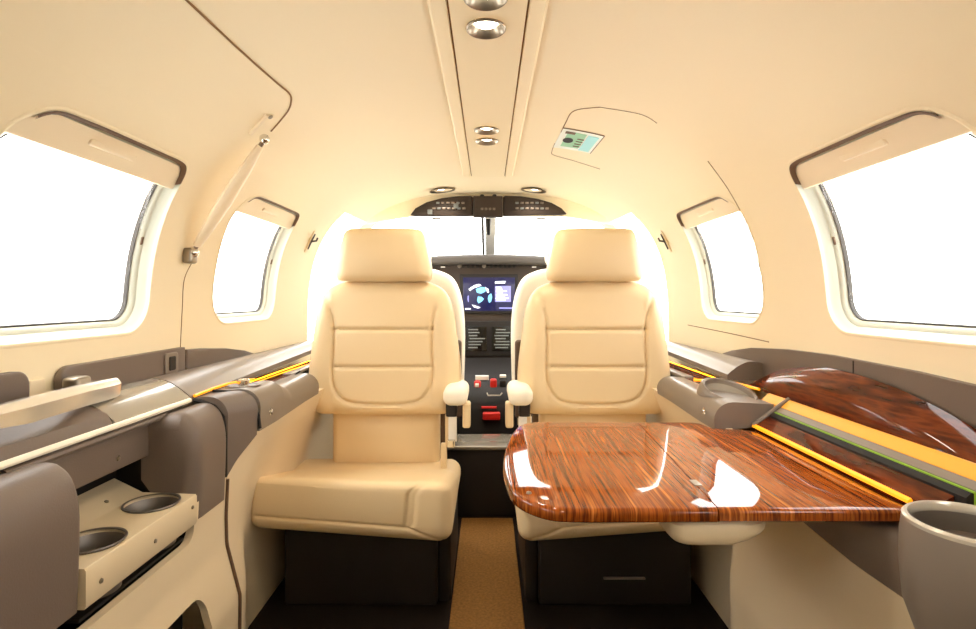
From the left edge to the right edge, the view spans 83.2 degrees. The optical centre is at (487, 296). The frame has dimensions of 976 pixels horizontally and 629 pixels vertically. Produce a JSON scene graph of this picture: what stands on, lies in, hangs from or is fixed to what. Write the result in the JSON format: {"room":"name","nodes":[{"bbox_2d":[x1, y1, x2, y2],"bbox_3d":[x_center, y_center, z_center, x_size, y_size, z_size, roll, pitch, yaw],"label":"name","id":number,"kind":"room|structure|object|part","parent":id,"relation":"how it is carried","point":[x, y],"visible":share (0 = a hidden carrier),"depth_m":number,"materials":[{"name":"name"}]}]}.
{"room":"aircraft cabin","nodes":[
{"label":"aircraft cabin","id":0,"kind":"room"},
{"bbox_2d":[0,30,336,628],"bbox_3d":[-0.594,0.220,0.285,0.163,1.040,3.170,0,0,0],"label":"wall","id":1,"kind":"structure","parent":0,"point":[30,80],"depth_m":1.06,"materials":[{"name":"beige plastic"}]},
{"bbox_2d":[0,372,28,403],"bbox_3d":[-0.623,0.134,0.521,0.014,0.072,0.442,0,0,0],"label":"bolster","id":2,"kind":"object","parent":1,"relation":"attached to","point":[13,385],"visible":0.41,"depth_m":0.71,"materials":[{"name":"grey leather"}]},
{"bbox_2d":[29,379,44,395],"bbox_3d":[-0.628,0.133,0.765,0.004,0.035,0.026,0,0,0],"label":"plate","id":3,"kind":"object","parent":1,"relation":"attached to","point":[37,386],"visible":0.51,"depth_m":0.76,"materials":[{"name":"beige plastic"}]},
{"bbox_2d":[0,375,120,428],"bbox_3d":[-0.566,0.133,0.672,0.049,0.038,0.346,0,0,-7],"label":"armrest","id":4,"kind":"object","parent":1,"relation":"attached to","point":[78,391],"visible":1,"depth_m":0.71,"materials":[{"name":"white leather"}]},
{"bbox_2d":[0,106,187,348],"bbox_3d":[-0.603,-0.089,0.833,0.121,0.315,0.383,0,0,0],"label":"window","id":5,"kind":"structure","parent":1,"relation":"in","point":[67,130],"depth_m":0.87,"materials":[{"name":"grey plastic"}]},
{"bbox_2d":[4,112,179,188],"bbox_3d":[-0.572,-0.218,0.833,0.029,0.038,0.366,0,0,0],"label":"shade","id":6,"kind":"object","parent":5,"relation":"attached to","point":[74,134],"depth_m":0.80,"materials":[{"name":"beige plastic"}]},
{"bbox_2d":[0,403,225,628],"bbox_3d":[-0.531,0.320,0.618,0.137,0.267,0.716,0,0,0],"label":"console","id":7,"kind":"object","parent":1,"relation":"attached to","point":[182,450],"visible":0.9,"depth_m":0.62,"materials":[{"name":"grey plastic"}]},
{"bbox_2d":[0,406,111,461],"bbox_3d":[-0.574,0.167,0.529,0.083,0.039,0.498,0,0,0],"label":"panel","id":8,"kind":"object","parent":7,"relation":"attached to","point":[18,440],"visible":0.75,"depth_m":0.69,"materials":[{"name":"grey plastic"}]},
{"bbox_3d":[-0.545,0.221,0.750,0.015,0.062,0.300,0,0,0],"label":"recess panel","id":9,"kind":"part","parent":7,"relation":"part of","materials":[{"name":"grey plastic"}]},
{"bbox_2d":[0,398,191,469],"bbox_3d":[-0.528,0.183,0.626,0.009,0.009,0.693,0,0,0],"label":"piping","id":10,"kind":"object","parent":7,"relation":"attached to","point":[13,461],"visible":1,"depth_m":0.71,"materials":[{"name":"beige leather"}]},
{"bbox_2d":[63,478,196,623],"bbox_3d":[-0.525,0.334,0.751,0.133,0.093,0.240,0,0,0],"label":"tray","id":11,"kind":"object","parent":7,"relation":"in","point":[125,530],"visible":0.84,"depth_m":0.75,"materials":[{"name":"beige plastic"}]},
{"bbox_2d":[54,347,184,389],"bbox_3d":[-0.620,0.134,0.959,0.020,0.063,0.327,0,0,0],"label":"bolster","id":12,"kind":"object","parent":1,"relation":"attached to","point":[136,367],"visible":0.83,"depth_m":0.95,"materials":[{"name":"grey leather"}]},
{"bbox_3d":[-0.621,0.129,1.067,0.018,0.042,0.043,0,0,0],"label":"latch plate","id":13,"kind":"part","parent":12,"relation":"part of","materials":[{"name":"brown"}]},
{"bbox_2d":[88,378,189,430],"bbox_3d":[-0.574,0.168,0.879,0.088,0.047,0.195,0,0,0],"label":"rail","id":14,"kind":"object","parent":1,"relation":"attached to","point":[139,397],"visible":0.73,"depth_m":0.88,"materials":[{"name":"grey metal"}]},
{"bbox_2d":[77,477,237,628],"bbox_3d":[-0.463,0.467,0.615,0.037,0.296,0.729,0,0,0],"label":"trim","id":15,"kind":"structure","parent":1,"relation":"attached to","point":[199,570],"depth_m":0.86,"materials":[{"name":"beige plastic"}]},
{"bbox_2d":[180,264,190,346],"bbox_3d":[-0.622,0.018,1.136,0.007,0.182,0.028,0,0,30],"label":"trim","id":16,"kind":"structure","parent":1,"relation":"attached to","point":[190,264],"depth_m":1.13,"materials":[{"name":"brown plastic"}]},
{"bbox_2d":[185,348,253,369],"bbox_3d":[-0.624,0.149,1.340,0.012,0.082,0.420,0,0,0],"label":"bolster","id":17,"kind":"object","parent":1,"relation":"attached to","point":[198,357],"visible":0.34,"depth_m":1.22,"materials":[{"name":"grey leather"}]},
{"bbox_2d":[182,114,272,263],"bbox_3d":[-0.509,-0.207,1.097,0.226,0.278,0.058,0,0,22],"label":"strut","id":18,"kind":"object","parent":1,"relation":"attached to","point":[232,189],"visible":1,"depth_m":1.09,"materials":[{"name":"beige"}]},
{"bbox_3d":[-0.438,-0.330,1.050,0.061,0.033,0.008,0,0,37],"label":"slot plate","id":19,"kind":"part","parent":18,"relation":"part of","materials":[{"name":"beige plastic"}]},
{"bbox_2d":[148,341,312,403],"bbox_3d":[-0.574,0.168,1.411,0.088,0.047,0.859,0,0,0],"label":"ledge","id":20,"kind":"object","parent":1,"relation":"attached to","point":[191,381],"visible":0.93,"depth_m":1.21,"materials":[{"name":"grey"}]},
{"bbox_2d":[225,479,241,628],"bbox_3d":[-0.455,0.470,0.981,0.031,0.290,0.006,0,0,0],"label":"trim","id":21,"kind":"structure","parent":1,"relation":"attached to","point":[227,480],"depth_m":0.98,"materials":[{"name":"brown"}]},
{"bbox_2d":[185,0,291,131],"bbox_3d":[-0.371,-0.349,0.878,0.065,0.036,0.471,0,0,-8],"label":"trim","id":22,"kind":"structure","parent":1,"relation":"attached to","point":[187,1],"depth_m":0.82,"materials":[{"name":"brown plastic"}]},
{"bbox_2d":[192,359,318,476],"bbox_3d":[-0.494,0.242,1.407,0.136,0.158,0.865,0,0,0],"label":"armrest","id":23,"kind":"object","parent":1,"relation":"attached to","point":[246,406],"visible":0.75,"depth_m":1.06,"materials":[{"name":"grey leather"}]},
{"bbox_3d":[-0.487,0.176,1.095,0.064,0.004,0.058,0,0,-7],"label":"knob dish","id":24,"kind":"part","parent":23,"relation":"part of","materials":[{"name":"brown leather"}]},
{"bbox_3d":[-0.487,0.170,1.095,0.024,0.016,0.024,0,0,0],"label":"knob","id":25,"kind":"part","parent":23,"relation":"part of","materials":[{"name":"silver metal"}]},
{"bbox_2d":[250,360,309,381],"bbox_3d":[-0.552,0.197,1.450,0.002,0.002,0.660,0,0,0],"label":"trim strip","id":26,"kind":"object","parent":23,"relation":"on","point":[267,376],"depth_m":1.46,"materials":[{"name":"yellow metal"}]},
{"bbox_2d":[212,194,300,324],"bbox_3d":[-0.603,-0.089,1.435,0.121,0.315,0.378,0,0,0],"label":"window","id":27,"kind":"structure","parent":1,"relation":"in","point":[262,207],"depth_m":1.54,"materials":[{"name":"grey plastic"}]},
{"bbox_2d":[236,198,294,228],"bbox_3d":[-0.572,-0.218,1.435,0.029,0.038,0.361,0,0,0],"label":"shade","id":28,"kind":"object","parent":27,"relation":"attached to","point":[270,210],"depth_m":1.42,"materials":[{"name":"beige plastic"}]},
{"bbox_2d":[225,388,332,628],"bbox_3d":[-0.484,0.478,1.421,0.100,0.482,0.877,0,0,0],"label":"side panel","id":29,"kind":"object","parent":1,"relation":"attached to","point":[258,554],"depth_m":1.24,"materials":[{"name":"beige"}]},
{"bbox_2d":[304,231,317,251],"bbox_3d":[-0.576,-0.181,1.800,0.045,0.070,0.024,0,0,0],"label":"coat hook","id":30,"kind":"object","parent":1,"relation":"attached to","point":[311,240],"visible":1,"depth_m":1.79,"materials":[{"name":"silver"}]},
{"bbox_2d":[0,0,975,214],"bbox_3d":[0.000,-0.360,0.285,1.086,0.160,3.170,0,0,0],"label":"ceiling","id":31,"kind":"structure","parent":0,"point":[720,81],"depth_m":0.88,"materials":[{"name":"beige plastic"}]},
{"bbox_2d":[446,0,471,175],"bbox_3d":[-0.054,-0.397,0.265,0.002,0.002,3.070,0,0,0],"label":"trim","id":32,"kind":"structure","parent":31,"relation":"attached to","point":[446,0],"depth_m":0.96,"materials":[{"name":"brown plastic"}]},
{"bbox_2d":[466,18,505,38],"bbox_3d":[-0.003,-0.394,0.800,0.059,0.013,0.059,0,0,0],"label":"ceiling lamp","id":33,"kind":"object","parent":31,"relation":"attached to","point":[480,28],"visible":1,"depth_m":0.81,"materials":[{"name":"silver metal"}]},
{"bbox_2d":[464,0,507,10],"bbox_3d":[-0.003,-0.394,0.718,0.059,0.013,0.059,0,0,0],"label":"ceiling lamp","id":34,"kind":"object","parent":31,"relation":"attached to","point":[481,5],"visible":1,"depth_m":0.74,"materials":[{"name":"silver metal"}]},
{"bbox_2d":[474,126,498,134],"bbox_3d":[-0.003,-0.394,1.289,0.059,0.013,0.059,0,0,0],"label":"ceiling lamp","id":35,"kind":"object","parent":31,"relation":"attached to","point":[483,130],"visible":0.9,"depth_m":1.30,"materials":[{"name":"silver metal"}]},
{"bbox_2d":[475,138,497,145],"bbox_3d":[-0.003,-0.394,1.380,0.059,0.013,0.059,0,0,0],"label":"ceiling lamp","id":36,"kind":"object","parent":31,"relation":"attached to","point":[481,141],"visible":0.89,"depth_m":1.39,"materials":[{"name":"silver metal"}]},
{"bbox_2d":[427,0,548,177],"bbox_3d":[0.000,-0.399,0.260,0.166,0.015,3.080,0,0,0],"label":"ceiling panel","id":37,"kind":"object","parent":31,"relation":"attached to","point":[487,69],"depth_m":0.97,"materials":[{"name":"beige plastic"}]},
{"bbox_2d":[553,128,604,153],"bbox_3d":[0.225,-0.389,1.378,0.107,0.014,0.187,0,0,0],"label":"placard","id":38,"kind":"object","parent":31,"relation":"attached to","point":[571,139],"visible":1,"depth_m":1.37,"materials":[{"name":"white"}]},
{"bbox_2d":[563,138,572,142],"bbox_3d":[0.200,-0.392,1.377,0.026,0.003,0.042,0,0,0],"label":"picture","id":39,"kind":"object","parent":38,"relation":"on","point":[565,140],"depth_m":1.38,"materials":[{"name":"black plastic"}]},
{"bbox_2d":[561,107,599,131],"bbox_3d":[0.186,-0.393,1.221,0.038,0.007,0.197,0,0,-16],"label":"trim","id":40,"kind":"structure","parent":31,"relation":"attached to","point":[592,107],"depth_m":1.17,"materials":[{"name":"brown plastic"}]},
{"bbox_2d":[600,107,655,122],"bbox_3d":[0.294,-0.378,1.138,0.128,0.026,0.016,0,0,-11],"label":"trim","id":41,"kind":"structure","parent":31,"relation":"attached to","point":[600,107],"depth_m":1.13,"materials":[{"name":"brown"}]},
{"bbox_2d":[303,179,672,360],"bbox_3d":[0.000,0.155,2.485,1.340,1.183,1.230,0,0,0],"label":"bulkhead","id":42,"kind":"structure","parent":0,"point":[368,206],"depth_m":1.99,"materials":[{"name":"beige plastic"}]},
{"bbox_2d":[430,187,454,193],"bbox_3d":[-0.170,-0.399,2.050,0.096,0.023,0.096,0,0,0],"label":"ceiling lamp","id":43,"kind":"object","parent":42,"relation":"attached to","point":[441,188],"visible":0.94,"depth_m":2.03,"materials":[{"name":"silver metal"}]},
{"bbox_2d":[338,194,637,230],"bbox_3d":[0.000,-0.334,2.155,1.170,0.148,0.020,0,0,0],"label":"wall header","id":44,"kind":"structure","parent":42,"relation":"attached to","point":[404,209],"depth_m":2.15,"materials":[{"name":"beige plastic"}]},
{"bbox_2d":[411,194,565,217],"bbox_3d":[0.002,-0.351,2.119,0.603,0.088,0.041,0,0,0],"label":"switch panel","id":45,"kind":"object","parent":44,"relation":"attached to","point":[494,206],"visible":1,"depth_m":2.12,"materials":[{"name":"brown plastic"}]},
{"bbox_2d":[481,218,495,253],"bbox_3d":[0.002,-0.290,2.619,0.064,0.194,0.862,0,0,0],"label":"post","id":46,"kind":"object","parent":42,"relation":"attached to","point":[490,223],"visible":0.62,"depth_m":2.58,"materials":[{"name":"grey metal"}]},
{"bbox_2d":[431,254,546,357],"bbox_3d":[0.000,0.117,2.775,0.900,0.625,0.550,0,0,0],"label":"panel","id":47,"kind":"object","parent":42,"relation":"attached to","point":[487,284],"visible":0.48,"depth_m":2.54,"materials":[{"name":"brown plastic"}]},
{"bbox_3d":[0.005,0.192,2.547,0.260,0.162,0.015,0,0,0],"label":"radio frame","id":48,"kind":"part","parent":47,"relation":"part of","materials":[{"name":"black plastic"}]},
{"bbox_3d":[0.005,-0.013,2.538,0.240,0.155,0.002,0,0,0],"label":"display glass","id":49,"kind":"part","parent":47,"relation":"part of","materials":[{"name":"blue glass"}]},
{"bbox_2d":[504,0,529,175],"bbox_3d":[0.054,-0.397,0.265,0.002,0.002,3.070,0,0,0],"label":"trim","id":50,"kind":"structure","parent":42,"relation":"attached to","point":[528,0],"depth_m":0.96,"materials":[{"name":"brown plastic"}]},
{"bbox_2d":[521,187,545,193],"bbox_3d":[0.170,-0.399,2.050,0.096,0.023,0.096,0,0,0],"label":"ceiling lamp","id":51,"kind":"object","parent":42,"relation":"attached to","point":[532,188],"visible":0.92,"depth_m":2.03,"materials":[{"name":"silver metal"}]},
{"bbox_2d":[657,360,773,430],"bbox_3d":[0.494,0.219,1.448,0.136,0.088,0.785,0,0,0],"label":"ledge","id":52,"kind":"object","parent":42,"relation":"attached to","point":[716,402],"visible":0.73,"depth_m":1.14,"materials":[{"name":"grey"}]},
{"bbox_2d":[669,361,712,376],"bbox_3d":[0.552,0.197,1.510,0.002,0.002,0.540,0,0,0],"label":"light","id":53,"kind":"object","parent":52,"relation":"on","point":[682,368],"depth_m":1.52,"materials":[{"name":"yellow"}]},
{"bbox_2d":[697,377,758,430],"bbox_3d":[0.497,0.219,1.152,0.107,0.088,0.158,0,0,0],"label":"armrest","id":54,"kind":"object","parent":52,"relation":"on","point":[712,392],"depth_m":1.13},
{"bbox_2d":[248,425,728,628],"bbox_3d":[0.000,0.745,0.950,1.240,0.050,4.500,0,0,0],"label":"floor","id":55,"kind":"structure","parent":0,"point":[275,614],"depth_m":1.24,"materials":[{"name":"black carpet"}]},
{"bbox_2d":[251,228,470,604],"bbox_3d":[-0.286,0.267,1.383,0.483,0.906,0.473,0,0,0],"label":"seat","id":56,"kind":"object","parent":55,"relation":"on","point":[375,522],"visible":1,"depth_m":1.45,"materials":[{"name":"beige leather"}]},
{"bbox_2d":[251,459,460,540],"bbox_3d":[-0.302,0.459,1.353,0.452,0.127,0.413,0,0,0],"label":"seat cushion","id":57,"kind":"object","parent":56,"relation":"on","point":[395,498],"depth_m":1.18,"materials":[{"name":"beige leather"}]},
{"bbox_3d":[-0.296,0.620,1.450,0.357,0.200,0.340,0,0,0],"label":"seat","id":58,"kind":"part","parent":56,"relation":"part of","materials":[{"name":"black"}]},
{"bbox_3d":[-0.281,0.136,1.508,0.416,0.365,0.115,0,0,0],"label":"backrest","id":59,"kind":"part","parent":56,"relation":"part of","materials":[{"name":"beige leather"}]},
{"bbox_2d":[333,414,440,462],"bbox_3d":[-0.281,0.405,1.532,0.294,0.200,0.075,0,0,0],"label":"lumbar cushion","id":60,"kind":"object","parent":56,"relation":"on","point":[357,438],"depth_m":1.50,"materials":[{"name":"beige leather"}]},
{"bbox_3d":[-0.105,0.352,1.460,0.016,0.085,0.020,0,0,0],"label":"seat frame","id":61,"kind":"part","parent":56,"relation":"part of","materials":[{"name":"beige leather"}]},
{"bbox_3d":[-0.083,0.252,1.455,0.062,0.048,0.150,0,0,0],"label":"armrest","id":62,"kind":"part","parent":56,"relation":"part of","materials":[{"name":"beige leather"}]},
{"bbox_2d":[426,251,464,417],"bbox_3d":[-0.285,0.265,2.220,0.392,0.910,0.400,0,0,0],"label":"seat","id":63,"kind":"object","parent":55,"relation":"on","point":[443,280],"visible":0.06,"depth_m":2.06,"materials":[{"name":"beige leather"}]},
{"bbox_3d":[-0.285,0.145,2.110,0.392,0.510,0.100,0,0,0],"label":"backrest","id":64,"kind":"part","parent":63,"relation":"part of","materials":[{"name":"beige leather"}]},
{"bbox_2d":[447,434,515,515],"bbox_3d":[0.000,0.603,1.873,0.420,0.234,0.165,0,0,0],"label":"step","id":65,"kind":"structure","parent":55,"relation":"on","point":[480,457],"depth_m":1.80,"materials":[{"name":"black plastic"}]},
{"bbox_2d":[449,518,524,628],"bbox_3d":[-0.003,0.717,0.990,0.165,0.006,1.580,0,0,0],"label":"carpet runner","id":66,"kind":"object","parent":55,"relation":"on","point":[486,590],"visible":1,"depth_m":1.40,"materials":[{"name":"brown carpet"}]},
{"bbox_2d":[457,358,516,433],"bbox_3d":[-0.005,0.500,2.341,0.240,0.440,0.407,0,0,0],"label":"pedestal","id":67,"kind":"object","parent":55,"relation":"on","point":[487,379],"visible":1,"depth_m":2.21,"materials":[{"name":"black plastic"}]},
{"bbox_3d":[-0.043,0.367,2.260,0.028,0.046,0.028,0,0,0],"label":"lever knob","id":68,"kind":"part","parent":67,"relation":"part of","materials":[{"name":"red plastic"}]},
{"bbox_3d":[0.014,0.465,2.154,0.068,0.028,0.032,0,0,0],"label":"fuel lever","id":69,"kind":"part","parent":67,"relation":"part of","materials":[{"name":"red plastic"}]},
{"bbox_3d":[0.023,0.358,2.260,0.028,0.046,0.028,0,0,0],"label":"lever knob","id":70,"kind":"part","parent":67,"relation":"part of","materials":[{"name":"red plastic"}]},
{"bbox_3d":[0.062,0.363,2.260,0.028,0.046,0.028,0,0,0],"label":"lever knob","id":71,"kind":"part","parent":67,"relation":"part of","materials":[{"name":"black plastic"}]},
{"bbox_2d":[511,247,552,422],"bbox_3d":[0.285,0.265,2.220,0.392,0.910,0.400,0,0,0],"label":"seat","id":72,"kind":"object","parent":55,"relation":"on","point":[532,281],"visible":0.16,"depth_m":2.06,"materials":[{"name":"beige leather"}]},
{"bbox_3d":[0.285,0.145,2.110,0.392,0.510,0.100,0,0,0],"label":"backrest","id":73,"kind":"part","parent":72,"relation":"part of","materials":[{"name":"beige leather"}]},
{"bbox_2d":[505,228,690,604],"bbox_3d":[0.281,0.267,1.383,0.471,0.906,0.473,0,0,0],"label":"seat","id":74,"kind":"object","parent":55,"relation":"on","point":[593,345],"visible":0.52,"depth_m":1.45,"materials":[{"name":"beige leather"}]},
{"bbox_3d":[0.083,0.252,1.455,0.062,0.048,0.150,0,0,0],"label":"armrest","id":75,"kind":"part","parent":74,"relation":"part of","materials":[{"name":"beige leather"}]},
{"bbox_2d":[515,505,664,540],"bbox_3d":[0.290,0.459,1.353,0.452,0.127,0.413,0,0,0],"label":"seat cushion","id":76,"kind":"object","parent":74,"relation":"on","point":[532,528],"depth_m":1.16,"materials":[{"name":"beige leather"}]},
{"bbox_2d":[538,414,645,422],"bbox_3d":[0.289,0.405,1.532,0.294,0.200,0.075,0,0,0],"label":"lumbar cushion","id":77,"kind":"object","parent":74,"relation":"on","point":[637,418],"depth_m":1.50,"materials":[{"name":"beige leather"}]},
{"bbox_3d":[0.289,0.136,1.508,0.416,0.365,0.115,0,0,0],"label":"backrest","id":78,"kind":"part","parent":74,"relation":"part of","materials":[{"name":"beige leather"}]},
{"bbox_3d":[0.296,0.620,1.450,0.357,0.200,0.340,0,0,0],"label":"seat","id":79,"kind":"part","parent":74,"relation":"part of","materials":[{"name":"black"}]},
{"bbox_3d":[0.317,0.653,1.277,0.097,0.004,0.008,0,0,0],"label":"drawer pull","id":80,"kind":"part","parent":74,"relation":"part of","materials":[{"name":"brown"}]},
{"bbox_2d":[639,30,975,431],"bbox_3d":[0.594,0.220,0.285,0.163,1.040,3.170,0,0,0],"label":"wall","id":81,"kind":"structure","parent":0,"point":[794,316],"depth_m":1.07,"materials":[{"name":"beige plastic"}]},
{"bbox_2d":[658,231,671,251],"bbox_3d":[0.576,-0.181,1.800,0.045,0.070,0.024,0,0,0],"label":"coat hook","id":82,"kind":"object","parent":81,"relation":"attached to","point":[664,240],"visible":1,"depth_m":1.79,"materials":[{"name":"beige"}]},
{"bbox_2d":[666,341,762,380],"bbox_3d":[0.579,0.167,1.539,0.079,0.043,0.602,0,0,0],"label":"rail","id":83,"kind":"object","parent":81,"relation":"attached to","point":[725,366],"visible":0.94,"depth_m":1.33,"materials":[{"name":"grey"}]},
{"bbox_2d":[675,194,763,324],"bbox_3d":[0.603,-0.089,1.435,0.121,0.315,0.378,0,0,0],"label":"window","id":84,"kind":"structure","parent":81,"relation":"in","point":[713,207],"depth_m":1.54,"materials":[{"name":"grey plastic"}]},
{"bbox_2d":[681,198,739,228],"bbox_3d":[0.572,-0.218,1.435,0.029,0.038,0.361,0,0,0],"label":"shade","id":85,"kind":"object","parent":84,"relation":"attached to","point":[705,210],"depth_m":1.42,"materials":[{"name":"beige plastic"}]},
{"bbox_2d":[689,325,768,341],"bbox_3d":[0.630,0.095,1.483,0.002,0.015,0.499,0,0,0],"label":"trim","id":86,"kind":"structure","parent":81,"relation":"attached to","point":[689,325],"depth_m":1.41,"materials":[{"name":"brown plastic"}]},
{"bbox_2d":[708,161,760,274],"bbox_3d":[0.553,-0.167,1.242,0.142,0.270,0.020,0,0,-13],"label":"trim","id":87,"kind":"structure","parent":81,"relation":"attached to","point":[708,161],"depth_m":1.25,"materials":[{"name":"brown plastic"}]},
{"bbox_2d":[646,388,914,628],"bbox_3d":[0.484,0.478,1.055,0.100,0.482,1.610,0,0,0],"label":"side panel","id":88,"kind":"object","parent":81,"relation":"attached to","point":[786,576],"depth_m":0.85,"materials":[{"name":"beige plastic"}]},
{"bbox_2d":[722,348,975,427],"bbox_3d":[0.623,0.147,0.925,0.013,0.085,1.250,0,0,0],"label":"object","id":89,"kind":"object","parent":81,"relation":"attached to","point":[957,398],"visible":0.31,"depth_m":0.84,"materials":[{"name":"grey leather"}]},
{"bbox_2d":[749,367,975,504],"bbox_3d":[0.558,0.191,0.842,0.110,0.128,0.784,0,0,0],"label":"ledge","id":90,"kind":"object","parent":81,"relation":"attached to","point":[889,440],"visible":0.95,"depth_m":0.80,"materials":[{"name":"brown wood"}]},
{"bbox_2d":[503,422,902,544],"bbox_3d":[0.261,0.273,0.876,0.478,0.052,0.457,0,0,0],"label":"folding table","id":91,"kind":"object","parent":90,"relation":"attached to","point":[703,485],"visible":0.99,"depth_m":0.74,"materials":[{"name":"brown wood"}]},
{"bbox_3d":[0.282,0.283,0.698,0.126,0.032,0.086,0,0,0],"label":"support arm","id":92,"kind":"part","parent":91,"relation":"part of","materials":[{"name":"beige plastic"}]},
{"bbox_3d":[0.539,0.219,1.047,0.074,0.056,0.008,0,0,0],"label":"trim","id":93,"kind":"part","parent":90,"relation":"part of","materials":[{"name":"brown"}]},
{"bbox_3d":[0.594,0.188,0.842,0.039,0.122,0.784,0,0,0],"label":"wood lid","id":94,"kind":"part","parent":90,"relation":"part of","materials":[{"name":"brown wood"}]},
{"bbox_3d":[0.566,0.223,0.863,0.018,0.054,0.515,0,0,0],"label":"amber panel","id":95,"kind":"part","parent":90,"relation":"part of","materials":[{"name":"orange"}]},
{"bbox_2d":[758,432,975,628],"bbox_3d":[0.516,0.291,0.657,0.167,0.126,0.795,0,0,0],"label":"console","id":96,"kind":"object","parent":81,"relation":"attached to","point":[927,557],"visible":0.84,"depth_m":0.57,"materials":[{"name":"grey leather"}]},
{"bbox_2d":[788,106,975,348],"bbox_3d":[0.603,-0.089,0.833,0.121,0.315,0.383,0,0,0],"label":"window","id":97,"kind":"structure","parent":81,"relation":"in","point":[907,130],"depth_m":0.88,"materials":[{"name":"grey plastic"}]},
{"bbox_2d":[796,112,971,188],"bbox_3d":[0.572,-0.218,0.833,0.029,0.038,0.366,0,0,0],"label":"shade","id":98,"kind":"object","parent":97,"relation":"attached to","point":[901,134],"depth_m":0.80,"materials":[{"name":"beige plastic"}]}
]}

